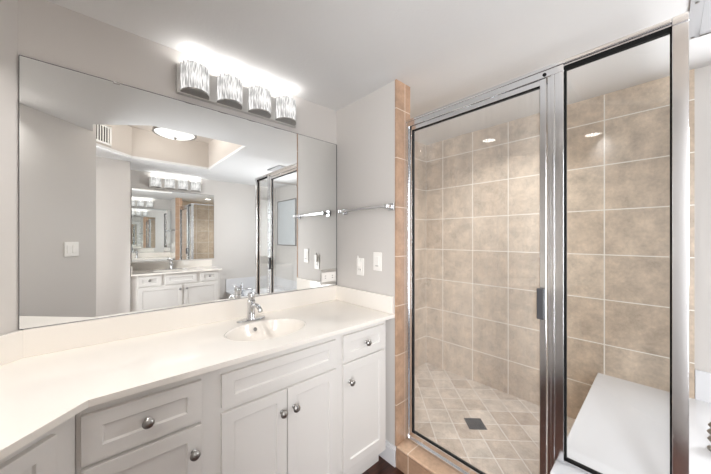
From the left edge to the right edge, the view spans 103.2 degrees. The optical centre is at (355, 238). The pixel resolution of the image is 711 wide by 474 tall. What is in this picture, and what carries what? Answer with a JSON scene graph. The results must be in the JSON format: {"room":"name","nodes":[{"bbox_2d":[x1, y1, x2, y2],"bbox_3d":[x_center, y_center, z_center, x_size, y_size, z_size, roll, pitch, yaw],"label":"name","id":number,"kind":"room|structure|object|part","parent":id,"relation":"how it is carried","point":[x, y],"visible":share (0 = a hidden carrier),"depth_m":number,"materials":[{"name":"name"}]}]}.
{"room":"bathroom","nodes":[
{"label":"bathroom","id":0,"kind":"room"},
{"bbox_2d":[0,0,17,334],"bbox_3d":[-1.417,-0.007,0.540,0.100,2.855,1.161,0,0,3],"label":"wall","id":1,"kind":"structure","parent":0,"point":[8,8],"depth_m":1.09,"materials":[{"name":"paint"}]},
{"bbox_2d":[18,0,425,473],"bbox_3d":[-0.286,-0.007,2.129,2.917,2.855,0.112,0,0,-42],"label":"wall","id":2,"kind":"structure","parent":0,"point":[49,32],"depth_m":1.37,"materials":[{"name":"paint"}]},
{"bbox_2d":[19,55,336,329],"bbox_3d":[-0.739,-0.182,1.651,1.600,1.090,0.010,0,0,-42],"label":"wall mirror","id":3,"kind":"object","parent":2,"relation":"attached to","point":[132,200],"visible":1,"depth_m":1.40,"materials":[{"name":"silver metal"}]},
{"bbox_2d":[321,268,335,284],"bbox_3d":[-0.201,0.291,2.129,0.148,0.114,0.010,0,0,-42],"label":"outlet","id":4,"kind":"object","parent":3,"relation":"attached to","point":[328,276],"visible":1,"depth_m":2.12,"materials":[{"name":"white plastic"}]},
{"bbox_2d":[23,285,335,357],"bbox_3d":[-0.731,0.419,1.652,1.590,0.110,0.018,0,0,-42],"label":"backsplash","id":5,"kind":"structure","parent":2,"relation":"attached to","point":[60,337],"depth_m":1.39,"materials":[{"name":"stone"}]},
{"bbox_2d":[176,60,295,127],"bbox_3d":[-0.646,-0.835,1.670,0.700,0.154,0.108,0,0,-42],"label":"vanity light","id":6,"kind":"object","parent":2,"relation":"attached to","point":[193,79],"visible":1,"depth_m":1.58,"materials":[{"name":"white glass"}]},
{"bbox_3d":[-0.834,-0.766,1.482,0.136,0.008,0.080,0,0,-42],"label":"lamp shade","id":7,"kind":"part","parent":6,"relation":"part of","materials":[{"name":"grey glass"}]},
{"bbox_3d":[-0.703,-0.766,1.601,0.136,0.008,0.080,0,0,-42],"label":"lamp shade","id":8,"kind":"part","parent":6,"relation":"part of","materials":[{"name":"grey glass"}]},
{"bbox_3d":[-0.571,-0.766,1.720,0.136,0.008,0.080,0,0,-42],"label":"lamp shade","id":9,"kind":"part","parent":6,"relation":"part of","materials":[{"name":"grey glass"}]},
{"bbox_3d":[-0.440,-0.766,1.839,0.136,0.008,0.080,0,0,-42],"label":"lamp shade","id":10,"kind":"part","parent":6,"relation":"part of","materials":[{"name":"grey glass"}]},
{"bbox_2d":[336,80,396,466],"bbox_3d":[0.094,0.217,2.010,0.139,2.405,0.598,0,0,-42],"label":"wall","id":11,"kind":"structure","parent":0,"point":[365,128],"depth_m":1.92,"materials":[{"name":"paint"}]},
{"bbox_2d":[357,258,363,275],"bbox_3d":[0.032,0.202,1.988,0.010,0.122,0.072,0,0,-42],"label":"wall outlet","id":12,"kind":"object","parent":11,"relation":"attached to","point":[360,269],"visible":0.89,"depth_m":1.98,"materials":[{"name":"white plastic"}]},
{"bbox_2d":[356,256,359,265],"bbox_3d":[0.017,0.161,1.988,0.014,0.076,0.024,0,0,-42],"label":"plug-in air freshener","id":13,"kind":"object","parent":12,"relation":"attached to","point":[357,259],"visible":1,"depth_m":1.98,"materials":[{"name":"white plastic"}]},
{"bbox_2d":[358,262,361,271],"bbox_3d":[0.031,0.202,1.986,0.004,0.068,0.034,0,0,-42],"label":"receptacle","id":14,"kind":"object","parent":12,"relation":"attached to","point":[359,267],"depth_m":1.98,"materials":[{"name":"white plastic"}]},
{"bbox_2d":[338,203,393,214],"bbox_3d":[0.054,-0.197,1.924,0.064,0.046,0.496,0,0,-42],"label":"towel bar","id":15,"kind":"object","parent":11,"relation":"attached to","point":[390,206],"visible":1,"depth_m":1.84,"materials":[{"name":"silver metal"}]},
{"bbox_2d":[373,252,381,270],"bbox_3d":[0.144,0.155,1.864,0.010,0.122,0.074,0,0,-42],"label":"light switch","id":16,"kind":"object","parent":11,"relation":"attached to","point":[377,256],"visible":1,"depth_m":1.86,"materials":[{"name":"white plastic"}]},
{"bbox_2d":[47,0,710,144],"bbox_3d":[0.518,-1.000,0.453,3.975,0.030,3.676,0,0,-42],"label":"ceiling","id":17,"kind":"structure","parent":0,"point":[330,54],"depth_m":1.41,"materials":[{"name":"paint"}]},
{"bbox_2d":[689,0,710,39],"bbox_3d":[1.628,-0.978,1.137,0.364,0.013,0.370,0,0,-42],"label":"ceiling access panel","id":18,"kind":"object","parent":17,"relation":"attached to","point":[699,10],"visible":0.87,"depth_m":1.25,"materials":[{"name":"silver metal"}]},
{"bbox_3d":[1.633,-0.981,1.128,0.315,0.007,0.310,0,0,-42],"label":"panel","id":19,"kind":"part","parent":18,"relation":"part of","materials":[{"name":"white"}]},
{"bbox_2d":[362,456,403,473],"bbox_3d":[0.518,1.460,0.453,3.975,0.080,3.676,0,0,-42],"label":"floor","id":20,"kind":"structure","parent":0,"point":[382,466],"depth_m":1.73,"materials":[{"name":"brown wood"}]},
{"bbox_2d":[0,415,74,473],"bbox_3d":[-1.065,0.958,0.423,0.548,0.924,0.834,0,0,3],"label":"base cabinet","id":21,"kind":"object","parent":20,"relation":"on","point":[53,452],"visible":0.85,"depth_m":0.75,"materials":[{"name":"paint"}]},
{"bbox_3d":[-0.822,0.601,0.665,0.018,0.139,0.200,0,0,3],"label":"drawer","id":22,"kind":"part","parent":21,"relation":"part of","materials":[{"name":"paint"}]},
{"bbox_2d":[76,320,385,473],"bbox_3d":[-0.478,0.958,1.470,1.372,0.924,0.580,0,0,-42],"label":"vanity cabinet","id":23,"kind":"object","parent":20,"relation":"on","point":[319,406],"visible":0.94,"depth_m":1.20,"materials":[{"name":"paint"}]},
{"bbox_3d":[-0.694,0.601,0.943,0.323,0.148,0.018,0,0,-42],"label":"drawer","id":24,"kind":"part","parent":23,"relation":"part of","materials":[{"name":"paint"}]},
{"bbox_3d":[-0.694,0.972,0.943,0.323,0.566,0.018,0,0,-42],"label":"door","id":25,"kind":"part","parent":23,"relation":"part of","materials":[{"name":"paint"}]},
{"bbox_3d":[-0.678,0.602,0.922,0.034,0.034,0.036,0,0,-42],"label":"knob","id":26,"kind":"part","parent":23,"relation":"part of","materials":[{"name":"silver metal"}]},
{"bbox_3d":[-0.577,0.778,1.013,0.034,0.034,0.036,0,0,-42],"label":"knob","id":27,"kind":"part","parent":23,"relation":"part of","materials":[{"name":"silver metal"}]},
{"bbox_2d":[0,285,394,459],"bbox_3d":[-0.756,0.490,1.073,1.040,0.252,2.546,0,0,30],"label":"countertop","id":28,"kind":"structure","parent":23,"relation":"on","point":[49,375],"depth_m":1.18,"materials":[{"name":"stone"}]},
{"bbox_2d":[237,292,264,322],"bbox_3d":[-0.566,0.390,1.589,0.166,0.167,0.161,0,0,-42],"label":"sink faucet","id":29,"kind":"object","parent":28,"relation":"on","point":[251,295],"visible":1,"depth_m":1.61,"materials":[{"name":"silver metal"}]},
{"bbox_3d":[-0.602,0.469,1.629,0.166,0.007,0.048,0,0,-42],"label":"plate","id":30,"kind":"part","parent":29,"relation":"part of","materials":[{"name":"silver metal"}]},
{"bbox_3d":[-0.581,0.331,1.606,0.045,0.050,0.108,0,0,-42],"label":"lever handle","id":31,"kind":"part","parent":29,"relation":"part of","materials":[{"name":"silver metal"}]},
{"bbox_3d":[-0.554,0.387,1.576,0.026,0.041,0.127,0,0,-42],"label":"spout","id":32,"kind":"part","parent":29,"relation":"part of","materials":[{"name":"silver metal"}]},
{"bbox_2d":[224,319,305,341],"bbox_3d":[-0.459,0.544,1.476,0.426,0.143,0.316,0,0,-42],"label":"sink","id":33,"kind":"object","parent":28,"relation":"in","point":[265,330],"depth_m":1.58,"materials":[{"name":"white ceramic"}]},
{"bbox_3d":[-0.420,0.969,1.191,0.278,0.572,0.018,0,0,-42],"label":"door","id":34,"kind":"part","parent":23,"relation":"part of","materials":[{"name":"paint"}]},
{"bbox_3d":[-0.314,0.597,1.288,0.565,0.132,0.018,0,0,-42],"label":"false drawer","id":35,"kind":"part","parent":23,"relation":"part of","materials":[{"name":"paint"}]},
{"bbox_3d":[-0.318,0.777,1.248,0.034,0.034,0.036,0,0,-42],"label":"knob","id":36,"kind":"part","parent":23,"relation":"part of","materials":[{"name":"silver metal"}]},
{"bbox_3d":[-0.272,0.777,1.290,0.034,0.034,0.036,0,0,-42],"label":"knob","id":37,"kind":"part","parent":23,"relation":"part of","materials":[{"name":"silver metal"}]},
{"bbox_3d":[-0.209,0.969,1.383,0.282,0.572,0.018,0,0,-42],"label":"door","id":38,"kind":"part","parent":23,"relation":"part of","materials":[{"name":"paint"}]},
{"bbox_3d":[-0.020,0.777,1.518,0.034,0.034,0.036,0,0,-42],"label":"knob","id":39,"kind":"part","parent":23,"relation":"part of","materials":[{"name":"silver metal"}]},
{"bbox_3d":[0.053,0.594,1.619,0.328,0.138,0.018,0,0,-42],"label":"drawer","id":40,"kind":"part","parent":23,"relation":"part of","materials":[{"name":"paint"}]},
{"bbox_3d":[0.053,0.967,1.619,0.328,0.576,0.018,0,0,-42],"label":"door","id":41,"kind":"part","parent":23,"relation":"part of","materials":[{"name":"paint"}]},
{"bbox_3d":[0.072,0.594,1.601,0.034,0.034,0.036,0,0,-42],"label":"knob","id":42,"kind":"part","parent":23,"relation":"part of","materials":[{"name":"silver metal"}]},
{"bbox_2d":[396,447,431,473],"bbox_3d":[0.599,1.363,1.510,0.195,0.115,0.835,0,0,-42],"label":"shower curb","id":43,"kind":"object","parent":20,"relation":"on","point":[404,463],"visible":0.35,"depth_m":1.68,"materials":[{"name":"tile"}]},
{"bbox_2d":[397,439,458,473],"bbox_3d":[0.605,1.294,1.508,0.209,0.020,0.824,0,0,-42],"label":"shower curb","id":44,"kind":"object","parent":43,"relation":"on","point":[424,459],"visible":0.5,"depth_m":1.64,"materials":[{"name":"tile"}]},
{"bbox_2d":[405,11,688,473],"bbox_3d":[1.121,0.264,1.741,1.126,2.038,1.176,0,0,-42],"label":"shower door frame","id":45,"kind":"structure","parent":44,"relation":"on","point":[551,80],"depth_m":1.21,"materials":[{"name":"metal"}]},
{"bbox_3d":[0.598,1.266,1.537,0.050,0.033,0.770,0,0,-42],"label":"sill","id":46,"kind":"part","parent":45,"relation":"part of","materials":[{"name":"metal"}]},
{"bbox_3d":[0.606,0.271,1.528,0.038,1.956,0.742,0,0,-42],"label":"door","id":47,"kind":"part","parent":45,"relation":"part of","materials":[{"name":"glass"}]},
{"bbox_3d":[0.820,0.290,1.250,0.022,0.135,0.026,0,0,-42],"label":"door pull","id":48,"kind":"part","parent":45,"relation":"part of","materials":[{"name":"grey plastic"}]},
{"bbox_3d":[0.877,0.287,1.229,0.046,1.991,0.059,0,0,-42],"label":"post","id":49,"kind":"part","parent":45,"relation":"part of","materials":[{"name":"metal"}]},
{"bbox_3d":[0.999,0.950,1.094,0.026,0.008,0.305,0,0,-42],"label":"rail","id":50,"kind":"part","parent":45,"relation":"part of","materials":[{"name":"metal"}]},
{"bbox_3d":[1.114,0.112,0.967,0.046,1.684,0.038,0,0,-42],"label":"corner post","id":51,"kind":"part","parent":45,"relation":"part of","materials":[{"name":"metal"}]},
{"bbox_2d":[415,363,574,473],"bbox_3d":[0.851,1.370,2.137,1.020,0.100,1.426,0,0,-42],"label":"floor","id":52,"kind":"structure","parent":20,"relation":"on","point":[510,443],"depth_m":2.03,"materials":[{"name":"tile"}]},
{"bbox_2d":[464,418,486,429],"bbox_3d":[0.850,1.318,2.002,0.120,0.004,0.120,0,0,3],"label":"shower drain","id":53,"kind":"object","parent":52,"relation":"on","point":[473,423],"visible":1,"depth_m":2.00,"materials":[{"name":"metal"}]},
{"bbox_2d":[550,373,669,473],"bbox_3d":[1.365,1.177,1.419,1.196,0.487,0.373,0,0,-42],"label":"shower bench","id":54,"kind":"object","parent":20,"relation":"on","point":[621,426],"visible":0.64,"depth_m":1.38,"materials":[{"name":"white stone"}]},
{"bbox_2d":[689,369,710,473],"bbox_3d":[2.085,1.070,0.672,1.154,0.700,1.696,0,0,-42],"label":"bathtub","id":55,"kind":"object","parent":20,"relation":"on","point":[699,407],"depth_m":1.40,"materials":[{"name":"white ceramic"}]},
{"bbox_3d":[1.587,0.874,1.234,0.062,0.123,0.062,0,0,-42],"label":"tub valve handle","id":56,"kind":"part","parent":55,"relation":"part of","materials":[{"name":"silver metal"}]},
{"bbox_2d":[395,79,409,445],"bbox_3d":[0.301,0.152,1.797,0.141,2.275,0.012,0,0,-42],"label":"wall","id":57,"kind":"structure","parent":0,"point":[402,91],"depth_m":1.78,"materials":[{"name":"tile"}]},
{"bbox_2d":[426,65,710,418],"bbox_3d":[1.950,-0.007,1.749,0.112,2.855,3.476,0,0,-42],"label":"wall","id":58,"kind":"structure","parent":0,"point":[483,185],"depth_m":2.03,"materials":[{"name":"tile"}]}
]}

